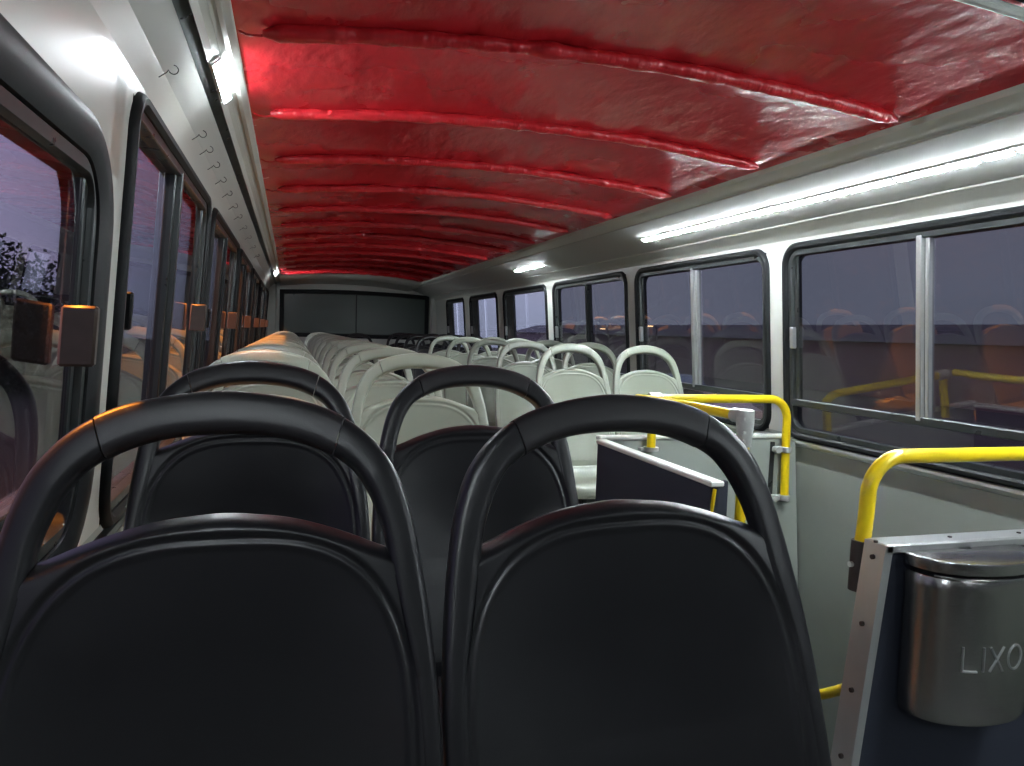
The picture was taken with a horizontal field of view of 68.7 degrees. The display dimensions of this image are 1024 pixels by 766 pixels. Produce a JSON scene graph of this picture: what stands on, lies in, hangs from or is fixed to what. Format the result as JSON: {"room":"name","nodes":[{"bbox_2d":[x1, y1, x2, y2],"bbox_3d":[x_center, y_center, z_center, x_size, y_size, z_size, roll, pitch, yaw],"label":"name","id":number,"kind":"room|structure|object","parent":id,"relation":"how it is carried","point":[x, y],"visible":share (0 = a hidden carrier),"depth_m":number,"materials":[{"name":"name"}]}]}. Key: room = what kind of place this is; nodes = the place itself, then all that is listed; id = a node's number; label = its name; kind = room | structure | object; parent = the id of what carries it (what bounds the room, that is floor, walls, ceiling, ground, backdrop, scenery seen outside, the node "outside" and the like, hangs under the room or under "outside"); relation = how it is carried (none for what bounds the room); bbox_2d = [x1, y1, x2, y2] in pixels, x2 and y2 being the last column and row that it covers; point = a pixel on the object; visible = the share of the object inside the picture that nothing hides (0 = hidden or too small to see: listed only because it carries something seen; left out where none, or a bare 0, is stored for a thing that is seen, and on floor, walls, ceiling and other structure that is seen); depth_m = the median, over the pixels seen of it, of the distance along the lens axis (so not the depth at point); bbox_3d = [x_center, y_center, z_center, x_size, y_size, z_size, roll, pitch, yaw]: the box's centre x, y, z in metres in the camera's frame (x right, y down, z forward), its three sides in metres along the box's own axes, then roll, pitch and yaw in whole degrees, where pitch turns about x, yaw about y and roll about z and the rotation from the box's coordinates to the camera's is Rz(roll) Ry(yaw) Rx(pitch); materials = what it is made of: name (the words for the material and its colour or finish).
{"room":"transit interior","nodes":[
{"label":"transit interior","id":0,"kind":"room"},
{"bbox_2d":[82,525,123,544],"bbox_3d":[-1.867,1.077,4.601,0.193,2.037,13.500,1,4,-17],"label":"wall","id":1,"kind":"structure","parent":0,"point":[99,529],"depth_m":1.51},
{"bbox_2d":[93,512,125,540],"bbox_3d":[-1.738,0.098,4.564,0.018,0.034,13.500,1,4,-17],"label":"trim","id":2,"kind":"structure","parent":1,"relation":"attached to","point":[115,527],"depth_m":1.61,"materials":[{"name":"metal"}]},
{"bbox_2d":[0,0,264,546],"bbox_3d":[-1.714,-0.396,4.534,0.109,0.920,13.500,1,4,-17],"label":"wall","id":3,"kind":"structure","parent":0,"point":[70,36],"depth_m":1.23,"materials":[{"name":"plastic"}]},
{"bbox_2d":[0,13,113,563],"bbox_3d":[-0.559,-0.005,0.634,0.132,0.780,1.590,1,4,-17],"label":"window","id":4,"kind":"structure","parent":3,"relation":"in","point":[40,114],"depth_m":1.24,"materials":[{"name":"black rubber"}]},
{"bbox_2d":[99,92,211,528],"bbox_3d":[-1.016,-0.194,2.186,0.136,0.920,1.455,1,4,-17],"label":"window","id":5,"kind":"structure","parent":3,"relation":"in","point":[173,308],"depth_m":2.06,"materials":[{"name":"black metal"}]},
{"bbox_2d":[159,65,178,76],"bbox_3d":[-0.755,-0.685,1.648,0.042,0.032,0.002,1,4,-17],"label":"curtain hook","id":6,"kind":"object","parent":3,"relation":"attached to","point":[174,65],"visible":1,"depth_m":1.65,"materials":[{"name":"metal"}]},
{"bbox_2d":[89,0,269,290],"bbox_3d":[-1.633,-0.886,4.520,0.028,0.078,13.500,1,4,-17],"label":"trim","id":7,"kind":"structure","parent":3,"relation":"attached to","point":[117,16],"depth_m":1.72,"materials":[{"name":"plastic"}]},
{"bbox_2d":[199,207,239,390],"bbox_3d":[-1.479,-0.313,3.747,0.136,0.920,1.550,1,4,-17],"label":"window","id":8,"kind":"structure","parent":3,"relation":"in","point":[224,248],"depth_m":3.72,"materials":[{"name":"black metal"}]},
{"bbox_2d":[210,55,230,102],"bbox_3d":[-0.747,-0.775,1.927,0.026,0.025,0.321,1,4,-17],"label":"strip light","id":9,"kind":"object","parent":3,"relation":"attached to","point":[217,67],"visible":1,"depth_m":1.89,"materials":[{"name":"white plastic"}]},
{"bbox_2d":[231,248,252,353],"bbox_3d":[-1.953,-0.436,5.349,0.136,0.920,1.500,1,4,-17],"label":"window","id":10,"kind":"structure","parent":3,"relation":"in","point":[245,274],"depth_m":5.34,"materials":[{"name":"black metal"}]},
{"bbox_2d":[247,268,260,345],"bbox_3d":[-2.415,-0.555,6.907,0.136,0.920,1.500,1,4,-17],"label":"window","id":11,"kind":"structure","parent":3,"relation":"in","point":[256,281],"depth_m":7.33,"materials":[{"name":"black metal"}]},
{"bbox_2d":[256,280,265,340],"bbox_3d":[-2.874,-0.674,8.457,0.136,0.920,1.500,1,4,-17],"label":"window","id":12,"kind":"structure","parent":3,"relation":"in","point":[262,286],"depth_m":8.96,"materials":[{"name":"black metal"}]},
{"bbox_2d":[261,288,268,338],"bbox_3d":[-3.316,-0.788,9.948,0.136,0.920,1.380,1,4,-17],"label":"window","id":13,"kind":"structure","parent":3,"relation":"in","point":[266,291],"depth_m":10.40,"materials":[{"name":"black metal"}]},
{"bbox_2d":[265,281,430,360],"bbox_3d":[-2.411,-0.690,11.390,2.770,2.020,0.050,1,4,-17],"label":"wall","id":14,"kind":"structure","parent":0,"point":[301,286],"depth_m":11.30,"materials":[{"name":"laminate"}]},
{"bbox_2d":[128,0,273,286],"bbox_3d":[-1.593,-0.944,4.528,0.056,0.072,13.500,1,4,-17],"label":"trim","id":15,"kind":"structure","parent":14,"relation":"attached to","point":[158,20],"depth_m":1.90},
{"bbox_2d":[172,0,275,282],"bbox_3d":[-1.551,-0.983,4.537,0.032,0.039,13.500,1,4,-17],"label":"trim","id":16,"kind":"structure","parent":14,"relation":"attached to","point":[183,9],"depth_m":2.02,"materials":[{"name":"metal"}]},
{"bbox_2d":[189,0,278,282],"bbox_3d":[-1.522,-0.995,4.545,0.032,0.055,13.500,1,4,-17],"label":"trim","id":17,"kind":"structure","parent":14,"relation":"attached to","point":[200,9],"depth_m":2.23,"materials":[{"name":"paint"}]},
{"bbox_2d":[207,0,280,280],"bbox_3d":[-1.489,-1.009,4.554,0.047,0.035,13.500,1,4,-17],"label":"trim","id":18,"kind":"structure","parent":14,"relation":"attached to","point":[221,12],"depth_m":2.09,"materials":[{"name":"paint"}]},
{"bbox_2d":[266,283,276,336],"bbox_3d":[-3.531,-0.579,10.993,0.140,1.780,0.090,1,4,-17],"label":"trim","id":19,"kind":"structure","parent":14,"relation":"attached to","point":[272,302],"depth_m":10.92,"materials":[{"name":"plastic"}]},
{"bbox_2d":[279,273,421,291],"bbox_3d":[-2.319,-1.446,10.669,1.880,0.150,1.270,1,4,-17],"label":"trim","id":20,"kind":"structure","parent":14,"relation":"attached to","point":[401,284],"depth_m":10.43,"materials":[{"name":"plastic"}]},
{"bbox_2d":[279,289,428,339],"bbox_3d":[-2.361,-1.037,11.358,2.220,0.720,0.048,1,4,-17],"label":"window","id":21,"kind":"structure","parent":14,"relation":"in","point":[302,312],"depth_m":11.34,"materials":[{"name":"black glass"}]},
{"bbox_2d":[430,298,436,333],"bbox_3d":[-1.226,-0.551,11.678,0.110,1.780,0.090,1,4,-17],"label":"trim","id":22,"kind":"structure","parent":14,"relation":"attached to","point":[433,323],"depth_m":11.60,"materials":[{"name":"plastic"}]},
{"bbox_2d":[514,263,544,271],"bbox_3d":[0.140,-0.977,6.367,0.028,0.019,0.761,1,4,-17],"label":"strip light","id":23,"kind":"object","parent":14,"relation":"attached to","point":[540,264],"visible":1,"depth_m":6.33,"materials":[{"name":"white plastic"}]},
{"bbox_2d":[413,110,1023,296],"bbox_3d":[0.497,-0.901,5.150,0.270,0.116,13.500,1,4,-17],"label":"ceiling side panel","id":24,"kind":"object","parent":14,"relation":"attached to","point":[1006,131],"depth_m":2.90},
{"bbox_2d":[415,83,1023,288],"bbox_3d":[0.334,-0.972,5.097,0.078,0.055,13.500,1,4,-17],"label":"trim","id":25,"kind":"structure","parent":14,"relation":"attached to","point":[1010,100],"depth_m":2.61,"materials":[{"name":"paint"}]},
{"bbox_2d":[641,144,1023,241],"bbox_3d":[1.297,-0.679,2.461,0.028,0.019,3.850,1,4,-17],"label":"strip light","id":26,"kind":"object","parent":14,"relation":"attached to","point":[1009,151],"visible":1,"depth_m":2.63,"materials":[{"name":"white plastic"}]},
{"bbox_2d":[578,499,595,504],"bbox_3d":[-0.525,0.838,4.981,2.770,0.050,13.500,1,4,-17],"label":"floor","id":27,"kind":"structure","parent":0,"point":[588,500],"depth_m":5.27,"materials":[{"name":"rubber"}]},
{"bbox_2d":[0,391,441,765],"bbox_3d":[-0.260,0.569,0.613,0.464,1.086,0.586,1,4,-17],"label":"passenger seat","id":28,"kind":"object","parent":27,"relation":"on","point":[217,639],"visible":1,"depth_m":0.80,"materials":[{"name":"black plastic"}]},
{"bbox_2d":[123,361,369,539],"bbox_3d":[-0.472,0.515,1.330,0.464,1.086,0.586,1,4,-17],"label":"passenger seat","id":29,"kind":"object","parent":27,"relation":"on","point":[219,473],"visible":0.28,"depth_m":1.52,"materials":[{"name":"black plastic"}]},
{"bbox_2d":[182,350,338,443],"bbox_3d":[-0.685,0.460,2.047,0.464,1.086,0.586,1,4,-17],"label":"passenger seat","id":30,"kind":"object","parent":27,"relation":"on","point":[276,356],"visible":0.02,"depth_m":2.26,"materials":[{"name":"grey plastic"}]},
{"bbox_2d":[213,344,325,407],"bbox_3d":[-0.897,0.405,2.764,0.464,1.086,0.586,1,4,-17],"label":"passenger seat","id":31,"kind":"object","parent":27,"relation":"on","point":[255,388],"visible":0.05,"depth_m":2.96,"materials":[{"name":"grey plastic"}]},
{"bbox_2d":[226,340,316,386],"bbox_3d":[-1.110,0.350,3.481,0.464,1.086,0.586,1,4,-17],"label":"passenger seat","id":32,"kind":"object","parent":27,"relation":"on","point":[268,341],"visible":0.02,"depth_m":3.70,"materials":[{"name":"grey plastic"}]},
{"bbox_2d":[256,338,307,349],"bbox_3d":[-1.322,0.295,4.198,0.464,1.086,0.586,1,4,-17],"label":"passenger seat","id":33,"kind":"object","parent":27,"relation":"on","point":[279,339],"visible":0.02,"depth_m":4.42,"materials":[{"name":"grey plastic"}]},
{"bbox_2d":[260,336,304,345],"bbox_3d":[-1.535,0.240,4.916,0.464,1.086,0.586,1,4,-17],"label":"passenger seat","id":34,"kind":"object","parent":27,"relation":"on","point":[273,336],"visible":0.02,"depth_m":5.13,"materials":[{"name":"grey plastic"}]},
{"bbox_2d":[264,335,301,342],"bbox_3d":[-1.747,0.185,5.633,0.464,1.086,0.586,1,4,-17],"label":"passenger seat","id":35,"kind":"object","parent":27,"relation":"on","point":[272,335],"visible":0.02,"depth_m":5.85,"materials":[{"name":"grey plastic"}]},
{"bbox_2d":[269,334,301,341],"bbox_3d":[-1.960,0.131,6.350,0.464,1.086,0.586,1,4,-17],"label":"passenger seat","id":36,"kind":"object","parent":27,"relation":"on","point":[274,334],"visible":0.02,"depth_m":6.57,"materials":[{"name":"grey plastic"}]},
{"bbox_2d":[305,333,318,346],"bbox_3d":[-2.363,-0.084,9.351,0.464,1.086,0.586,1,4,-17],"label":"passenger seat","id":37,"kind":"object","parent":27,"relation":"on","point":[308,338],"visible":0.02,"depth_m":9.50,"materials":[{"name":"grey plastic"}]},
{"bbox_2d":[304,332,323,344],"bbox_3d":[-2.576,-0.138,10.069,0.464,1.086,0.586,1,4,-17],"label":"passenger seat","id":38,"kind":"object","parent":27,"relation":"on","point":[315,332],"visible":0.03,"depth_m":10.23,"materials":[{"name":"grey plastic"}]},
{"bbox_2d":[306,333,328,348],"bbox_3d":[-2.151,-0.029,8.634,0.464,1.086,0.586,1,4,-17],"label":"passenger seat","id":39,"kind":"object","parent":27,"relation":"on","point":[309,340],"visible":0.02,"depth_m":8.79,"materials":[{"name":"grey plastic"}]},
{"bbox_2d":[308,334,333,350],"bbox_3d":[-1.938,0.026,7.917,0.464,1.086,0.586,1,4,-17],"label":"passenger seat","id":40,"kind":"object","parent":27,"relation":"on","point":[315,337],"visible":0.02,"depth_m":8.07,"materials":[{"name":"grey plastic"}]},
{"bbox_2d":[311,335,343,356],"bbox_3d":[-1.513,0.136,6.483,0.464,1.086,0.586,1,4,-17],"label":"passenger seat","id":41,"kind":"object","parent":27,"relation":"on","point":[319,341],"visible":0.02,"depth_m":6.64,"materials":[{"name":"grey plastic"}]},
{"bbox_2d":[309,335,353,354],"bbox_3d":[-1.726,0.081,7.200,0.464,1.086,0.586,1,4,-17],"label":"passenger seat","id":42,"kind":"object","parent":27,"relation":"on","point":[322,336],"visible":0.03,"depth_m":7.35,"materials":[{"name":"grey plastic"}]},
{"bbox_2d":[314,337,353,361],"bbox_3d":[-1.301,0.191,5.765,0.464,1.086,0.586,1,4,-17],"label":"passenger seat","id":43,"kind":"object","parent":27,"relation":"on","point":[322,344],"visible":0.02,"depth_m":5.92,"materials":[{"name":"grey plastic"}]},
{"bbox_2d":[317,338,378,368],"bbox_3d":[-1.088,0.246,5.048,0.464,1.086,0.586,1,4,-17],"label":"passenger seat","id":44,"kind":"object","parent":27,"relation":"on","point":[328,346],"visible":0.02,"depth_m":5.22,"materials":[{"name":"grey plastic"}]},
{"bbox_2d":[322,340,393,376],"bbox_3d":[-0.876,0.300,4.331,0.464,1.086,0.586,1,4,-17],"label":"passenger seat","id":45,"kind":"object","parent":27,"relation":"on","point":[338,347],"visible":0.06,"depth_m":4.50,"materials":[{"name":"grey plastic"}]},
{"bbox_2d":[347,333,373,363],"bbox_3d":[-2.162,-0.162,10.617,0.464,1.086,0.586,1,4,-17],"label":"passenger seat","id":46,"kind":"object","parent":27,"relation":"on","point":[353,334],"visible":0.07,"depth_m":10.82,"materials":[{"name":"black plastic"}]},
{"bbox_2d":[328,343,412,388],"bbox_3d":[-0.663,0.355,3.614,0.464,1.086,0.586,1,4,-17],"label":"passenger seat","id":47,"kind":"object","parent":27,"relation":"on","point":[356,375],"visible":0.06,"depth_m":3.79,"materials":[{"name":"grey plastic"}]},
{"bbox_2d":[337,347,441,410],"bbox_3d":[-0.451,0.410,2.897,0.464,1.086,0.586,1,4,-17],"label":"passenger seat","id":48,"kind":"object","parent":27,"relation":"on","point":[381,390],"visible":0.12,"depth_m":3.07,"materials":[{"name":"grey plastic"}]},
{"bbox_2d":[386,333,414,346],"bbox_3d":[-1.480,-0.123,10.153,0.446,1.114,0.586,1,4,-17],"label":"passenger seat","id":49,"kind":"object","parent":27,"relation":"on","point":[394,334],"visible":0.09,"depth_m":10.33,"materials":[{"name":"black plastic"}]},
{"bbox_2d":[394,333,425,375],"bbox_3d":[-1.248,-0.063,9.369,0.446,1.114,0.586,1,4,-17],"label":"passenger seat","id":50,"kind":"object","parent":27,"relation":"on","point":[398,372],"visible":0.1,"depth_m":9.53,"materials":[{"name":"black plastic"}]},
{"bbox_2d":[351,353,488,540],"bbox_3d":[-0.238,0.465,2.179,0.464,1.086,0.586,1,4,-17],"label":"passenger seat","id":51,"kind":"object","parent":27,"relation":"on","point":[428,414],"visible":0.24,"depth_m":2.37,"materials":[{"name":"grey plastic"}]},
{"bbox_2d":[402,334,437,377],"bbox_3d":[-1.015,-0.003,8.585,0.446,1.114,0.586,1,4,-17],"label":"passenger seat","id":52,"kind":"object","parent":27,"relation":"on","point":[414,336],"visible":0.09,"depth_m":8.76,"materials":[{"name":"black plastic"}]},
{"bbox_2d":[413,335,449,379],"bbox_3d":[-0.783,0.057,7.801,0.446,1.114,0.586,1,4,-17],"label":"passenger seat","id":53,"kind":"object","parent":27,"relation":"on","point":[417,372],"visible":0.14,"depth_m":7.96,"materials":[{"name":"black plastic"}]},
{"bbox_2d":[429,334,457,349],"bbox_3d":[-0.818,-0.058,9.496,0.446,1.114,0.586,1,4,-17],"label":"passenger seat","id":54,"kind":"object","parent":27,"relation":"on","point":[438,346],"visible":0.02,"depth_m":9.69,"materials":[{"name":"black plastic"}]},
{"bbox_2d":[428,336,468,397],"bbox_3d":[-0.551,0.117,7.016,0.446,1.114,0.586,1,4,-17],"label":"passenger seat","id":55,"kind":"object","parent":27,"relation":"on","point":[441,338],"visible":0.12,"depth_m":7.20,"materials":[{"name":"grey plastic"}]},
{"bbox_2d":[441,335,473,351],"bbox_3d":[-0.586,0.002,8.712,0.446,1.114,0.586,1,4,-17],"label":"passenger seat","id":56,"kind":"object","parent":27,"relation":"on","point":[459,336],"visible":0.06,"depth_m":8.91,"materials":[{"name":"black plastic"}]},
{"bbox_2d":[444,337,490,404],"bbox_3d":[-0.318,0.177,6.232,0.446,1.114,0.586,1,4,-17],"label":"passenger seat","id":57,"kind":"object","parent":27,"relation":"on","point":[457,394],"visible":0.16,"depth_m":6.39,"materials":[{"name":"grey plastic"}]},
{"bbox_2d":[456,336,491,353],"bbox_3d":[-0.354,0.062,7.928,0.446,1.114,0.586,1,4,-17],"label":"passenger seat","id":58,"kind":"object","parent":27,"relation":"on","point":[480,351],"visible":0.06,"depth_m":8.13,"materials":[{"name":"black plastic"}]},
{"bbox_2d":[371,365,578,765],"bbox_3d":[-0.026,0.520,1.462,0.464,1.086,0.586,1,4,-17],"label":"passenger seat","id":59,"kind":"object","parent":27,"relation":"on","point":[431,468],"visible":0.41,"depth_m":1.64,"materials":[{"name":"black plastic"}]},
{"bbox_2d":[474,337,510,356],"bbox_3d":[-0.121,0.122,7.144,0.446,1.114,0.586,1,4,-17],"label":"passenger seat","id":60,"kind":"object","parent":27,"relation":"on","point":[493,353],"visible":0.04,"depth_m":7.33,"materials":[{"name":"grey plastic"}]},
{"bbox_2d":[466,338,519,425],"bbox_3d":[-0.086,0.237,5.448,0.446,1.114,0.586,1,4,-17],"label":"passenger seat","id":61,"kind":"object","parent":27,"relation":"on","point":[488,394],"visible":0.17,"depth_m":5.61,"materials":[{"name":"grey plastic"}]},
{"bbox_2d":[496,338,540,362],"bbox_3d":[0.111,0.182,6.360,0.446,1.114,0.586,1,4,-17],"label":"passenger seat","id":62,"kind":"object","parent":27,"relation":"on","point":[521,356],"visible":0.12,"depth_m":6.55,"materials":[{"name":"grey plastic"}]},
{"bbox_2d":[495,340,556,426],"bbox_3d":[0.146,0.297,4.664,0.446,1.114,0.586,1,4,-17],"label":"passenger seat","id":63,"kind":"object","parent":27,"relation":"on","point":[509,406],"visible":0.21,"depth_m":4.82,"materials":[{"name":"grey plastic"}]},
{"bbox_2d":[525,340,574,369],"bbox_3d":[0.343,0.242,5.576,0.446,1.114,0.586,1,4,-17],"label":"passenger seat","id":64,"kind":"object","parent":27,"relation":"on","point":[549,343],"visible":0.06,"depth_m":5.78,"materials":[{"name":"grey plastic"}]},
{"bbox_2d":[536,343,614,498],"bbox_3d":[0.379,0.357,3.880,0.446,1.114,0.586,1,4,-17],"label":"passenger seat","id":65,"kind":"object","parent":27,"relation":"on","point":[566,384],"visible":0.41,"depth_m":4.04,"materials":[{"name":"grey plastic"}]},
{"bbox_2d":[562,342,620,503],"bbox_3d":[0.576,0.302,4.792,0.446,1.114,0.586,1,4,-17],"label":"passenger seat","id":66,"kind":"object","parent":27,"relation":"on","point":[590,367],"visible":0.06,"depth_m":5.00,"materials":[{"name":"grey plastic"}]},
{"bbox_2d":[442,394,831,765],"bbox_3d":[0.200,0.579,0.750,0.488,1.092,0.586,1,4,-17],"label":"passenger seat","id":67,"kind":"object","parent":27,"relation":"on","point":[617,632],"visible":1,"depth_m":0.93,"materials":[{"name":"black plastic"}]},
{"bbox_2d":[612,345,683,434],"bbox_3d":[0.808,0.362,4.008,0.446,1.114,0.586,1,4,-17],"label":"passenger seat","id":68,"kind":"object","parent":27,"relation":"on","point":[643,382],"visible":0.25,"depth_m":4.20,"materials":[{"name":"grey plastic"}]},
{"bbox_2d":[595,439,723,512],"bbox_3d":[0.486,0.630,2.720,0.048,0.730,0.890,1,4,-17],"label":"panel","id":69,"kind":"object","parent":27,"relation":"on","point":[623,472],"visible":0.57,"depth_m":2.68,"materials":[{"name":"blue plastic"}]},
{"bbox_2d":[717,480,727,516],"bbox_3d":[0.648,0.674,2.662,0.225,0.660,0.025,1,4,-17],"label":"panel","id":70,"kind":"object","parent":69,"relation":"attached to","point":[723,491],"visible":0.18,"depth_m":2.66,"materials":[{"name":"blue plastic"}]},
{"bbox_2d":[231,0,1023,281],"bbox_3d":[-0.844,-1.099,5.702,1.855,0.119,9.156,1,4,-17],"label":"ceiling","id":71,"kind":"structure","parent":0,"point":[416,140],"depth_m":2.25,"materials":[{"name":"red plastic"}]},
{"bbox_2d":[435,200,1023,431],"bbox_3d":[0.742,-0.349,5.265,0.111,0.885,13.500,1,4,-17],"label":"wall","id":72,"kind":"structure","parent":0,"point":[775,252],"depth_m":3.54,"materials":[{"name":"plastic"}]},
{"bbox_2d":[446,297,465,346],"bbox_3d":[-0.746,-0.710,10.277,0.137,0.885,1.140,1,4,-17],"label":"window","id":73,"kind":"structure","parent":72,"relation":"in","point":[449,303],"depth_m":10.53,"materials":[{"name":"black rubber"}]},
{"bbox_2d":[469,292,498,348],"bbox_3d":[-0.309,-0.598,8.804,0.137,0.885,1.300,1,4,-17],"label":"window","id":74,"kind":"structure","parent":72,"relation":"in","point":[473,300],"depth_m":9.12,"materials":[{"name":"black rubber"}]},
{"bbox_2d":[502,284,548,354],"bbox_3d":[0.141,-0.481,7.284,0.137,0.885,1.400,1,4,-17],"label":"window","id":75,"kind":"structure","parent":72,"relation":"in","point":[508,298],"depth_m":7.64,"materials":[{"name":"black rubber"}]},
{"bbox_2d":[552,271,629,375],"bbox_3d":[0.595,-0.364,5.753,0.137,0.885,1.480,1,4,-17],"label":"window","id":76,"kind":"structure","parent":72,"relation":"in","point":[589,281],"depth_m":5.72,"materials":[{"name":"black rubber"}]},
{"bbox_2d":[634,249,771,430],"bbox_3d":[1.041,-0.249,4.247,0.137,0.885,1.430,1,4,-17],"label":"window","id":77,"kind":"structure","parent":72,"relation":"in","point":[694,266],"depth_m":4.19,"materials":[{"name":"black rubber"}]},
{"bbox_2d":[429,175,1023,300],"bbox_3d":[0.663,-0.820,5.206,0.086,0.072,13.500,1,4,-17],"label":"trim","id":78,"kind":"structure","parent":72,"relation":"attached to","point":[1011,189],"depth_m":3.13,"materials":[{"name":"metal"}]},
{"bbox_2d":[663,205,1023,591],"bbox_3d":[1.090,0.020,2.620,0.963,1.200,1.550,1,4,-17],"label":"window","id":79,"kind":"structure","parent":72,"relation":"in","point":[924,233],"depth_m":2.71,"materials":[{"name":"black rubber"}]},
{"bbox_2d":[733,428,1023,755],"bbox_3d":[0.807,1.109,5.396,0.203,2.037,13.500,1,4,-17],"label":"wall","id":80,"kind":"structure","parent":0,"point":[828,486],"depth_m":3.19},
{"bbox_2d":[721,422,1023,499],"bbox_3d":[0.736,0.128,5.300,0.018,0.034,13.500,1,4,-17],"label":"trim","id":81,"kind":"structure","parent":80,"relation":"attached to","point":[973,483],"depth_m":2.72,"materials":[{"name":"metal"}]},
{"bbox_3d":[1.013,1.668,2.676,1.035,1.300,1.540,1,4,-17],"label":"wall","id":82,"kind":"structure","parent":0,"visible":0},
{"bbox_2d":[596,433,797,586],"bbox_3d":[0.871,1.195,3.366,1.135,1.942,0.046,1,4,-17],"label":"wall","id":83,"kind":"structure","parent":82,"relation":"attached to","point":[671,450],"depth_m":3.34,"materials":[{"name":"paint"}]},
{"bbox_2d":[636,392,754,522],"bbox_3d":[0.637,0.883,2.877,0.127,1.645,0.732,1,4,-17],"label":"grab rail","id":84,"kind":"object","parent":83,"relation":"attached to","point":[744,419],"visible":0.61,"depth_m":2.53,"materials":[{"name":"yellow metal"}]},
{"bbox_2d":[819,683,841,699],"bbox_3d":[1.334,1.053,2.636,0.320,0.464,0.728,1,4,-17],"label":"stair handrail","id":85,"kind":"object","parent":82,"relation":"attached to","point":[832,691],"visible":0.2,"depth_m":2.70,"materials":[{"name":"yellow metal"}]},
{"bbox_2d":[830,529,1023,765],"bbox_3d":[1.248,0.726,1.912,1.002,0.702,0.067,1,4,-17],"label":"panel","id":86,"kind":"object","parent":82,"relation":"on","point":[871,729],"visible":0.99,"depth_m":1.79,"materials":[{"name":"blue plastic"}]},
{"bbox_2d":[847,538,863,591],"bbox_3d":[0.847,0.444,1.831,0.046,0.124,0.043,1,4,-17],"label":"socket","id":87,"kind":"object","parent":86,"relation":"attached to","point":[857,544],"depth_m":1.82,"materials":[{"name":"grey plastic"}]},
{"bbox_2d":[897,544,1023,726],"bbox_3d":[1.095,0.591,1.750,0.345,0.382,0.134,1,4,-17],"label":"waste bin","id":88,"kind":"object","parent":86,"relation":"attached to","point":[961,662],"visible":1,"depth_m":1.70,"materials":[{"name":"silver metal"}]},
{"label":"outside","id":89,"kind":"structure","parent":0,"visible":0},
{"bbox_2d":[0,338,1023,499],"bbox_3d":[-12.313,-0.915,59.028,170.000,0.050,200.000,1,4,-17],"label":"ground","id":90,"kind":"structure","parent":89,"point":[23,415],"depth_m":30.22,"materials":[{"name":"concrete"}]},
{"bbox_2d":[0,292,54,367],"bbox_3d":[-36.687,-3.677,46.367,9.000,5.600,71.000,1,4,-17],"label":"building","id":91,"kind":"structure","parent":90,"relation":"on","point":[14,294],"depth_m":55.85,"materials":[{"name":"paint"}]},
{"bbox_2d":[0,232,56,393],"bbox_3d":[-23.754,-2.542,34.780,7.340,8.892,7.571,1,4,-9],"label":"tree","id":92,"kind":"object","parent":90,"relation":"on","point":[34,345],"visible":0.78,"depth_m":34.10,"materials":[{"name":"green plant"}]},
{"bbox_2d":[600,328,608,365],"bbox_3d":[9.941,-3.818,81.085,0.960,4.208,0.300,1,4,-17],"label":"street lamp","id":93,"kind":"object","parent":90,"relation":"on","point":[600,328],"visible":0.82,"depth_m":81.10,"materials":[{"name":"metal"}]},
{"bbox_2d":[648,326,656,370],"bbox_3d":[11.884,-2.709,63.968,0.960,4.408,0.300,1,4,-17],"label":"street lamp","id":94,"kind":"object","parent":90,"relation":"on","point":[648,326],"visible":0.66,"depth_m":64.02,"materials":[{"name":"metal"}]},
{"bbox_2d":[666,374,704,384],"bbox_3d":[8.884,0.264,40.310,1.720,1.450,4.280,1,4,-17],"label":"parked car","id":95,"kind":"object","parent":90,"relation":"on","point":[687,378],"visible":0.02,"depth_m":39.27,"materials":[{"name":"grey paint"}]},
{"bbox_2d":[683,388,761,418],"bbox_3d":[7.883,0.949,29.608,1.720,1.450,4.280,1,4,-17],"label":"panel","id":96,"kind":"object","parent":90,"relation":"on","point":[758,413],"visible":0.03,"depth_m":28.14,"materials":[{"name":"grey paint"}]},
{"bbox_2d":[517,324,1023,415],"bbox_3d":[19.895,-3.297,73.616,9.000,4.800,111.000,1,4,-17],"label":"building","id":97,"kind":"structure","parent":90,"relation":"on","point":[977,366],"depth_m":49.11,"materials":[{"name":"paint"}]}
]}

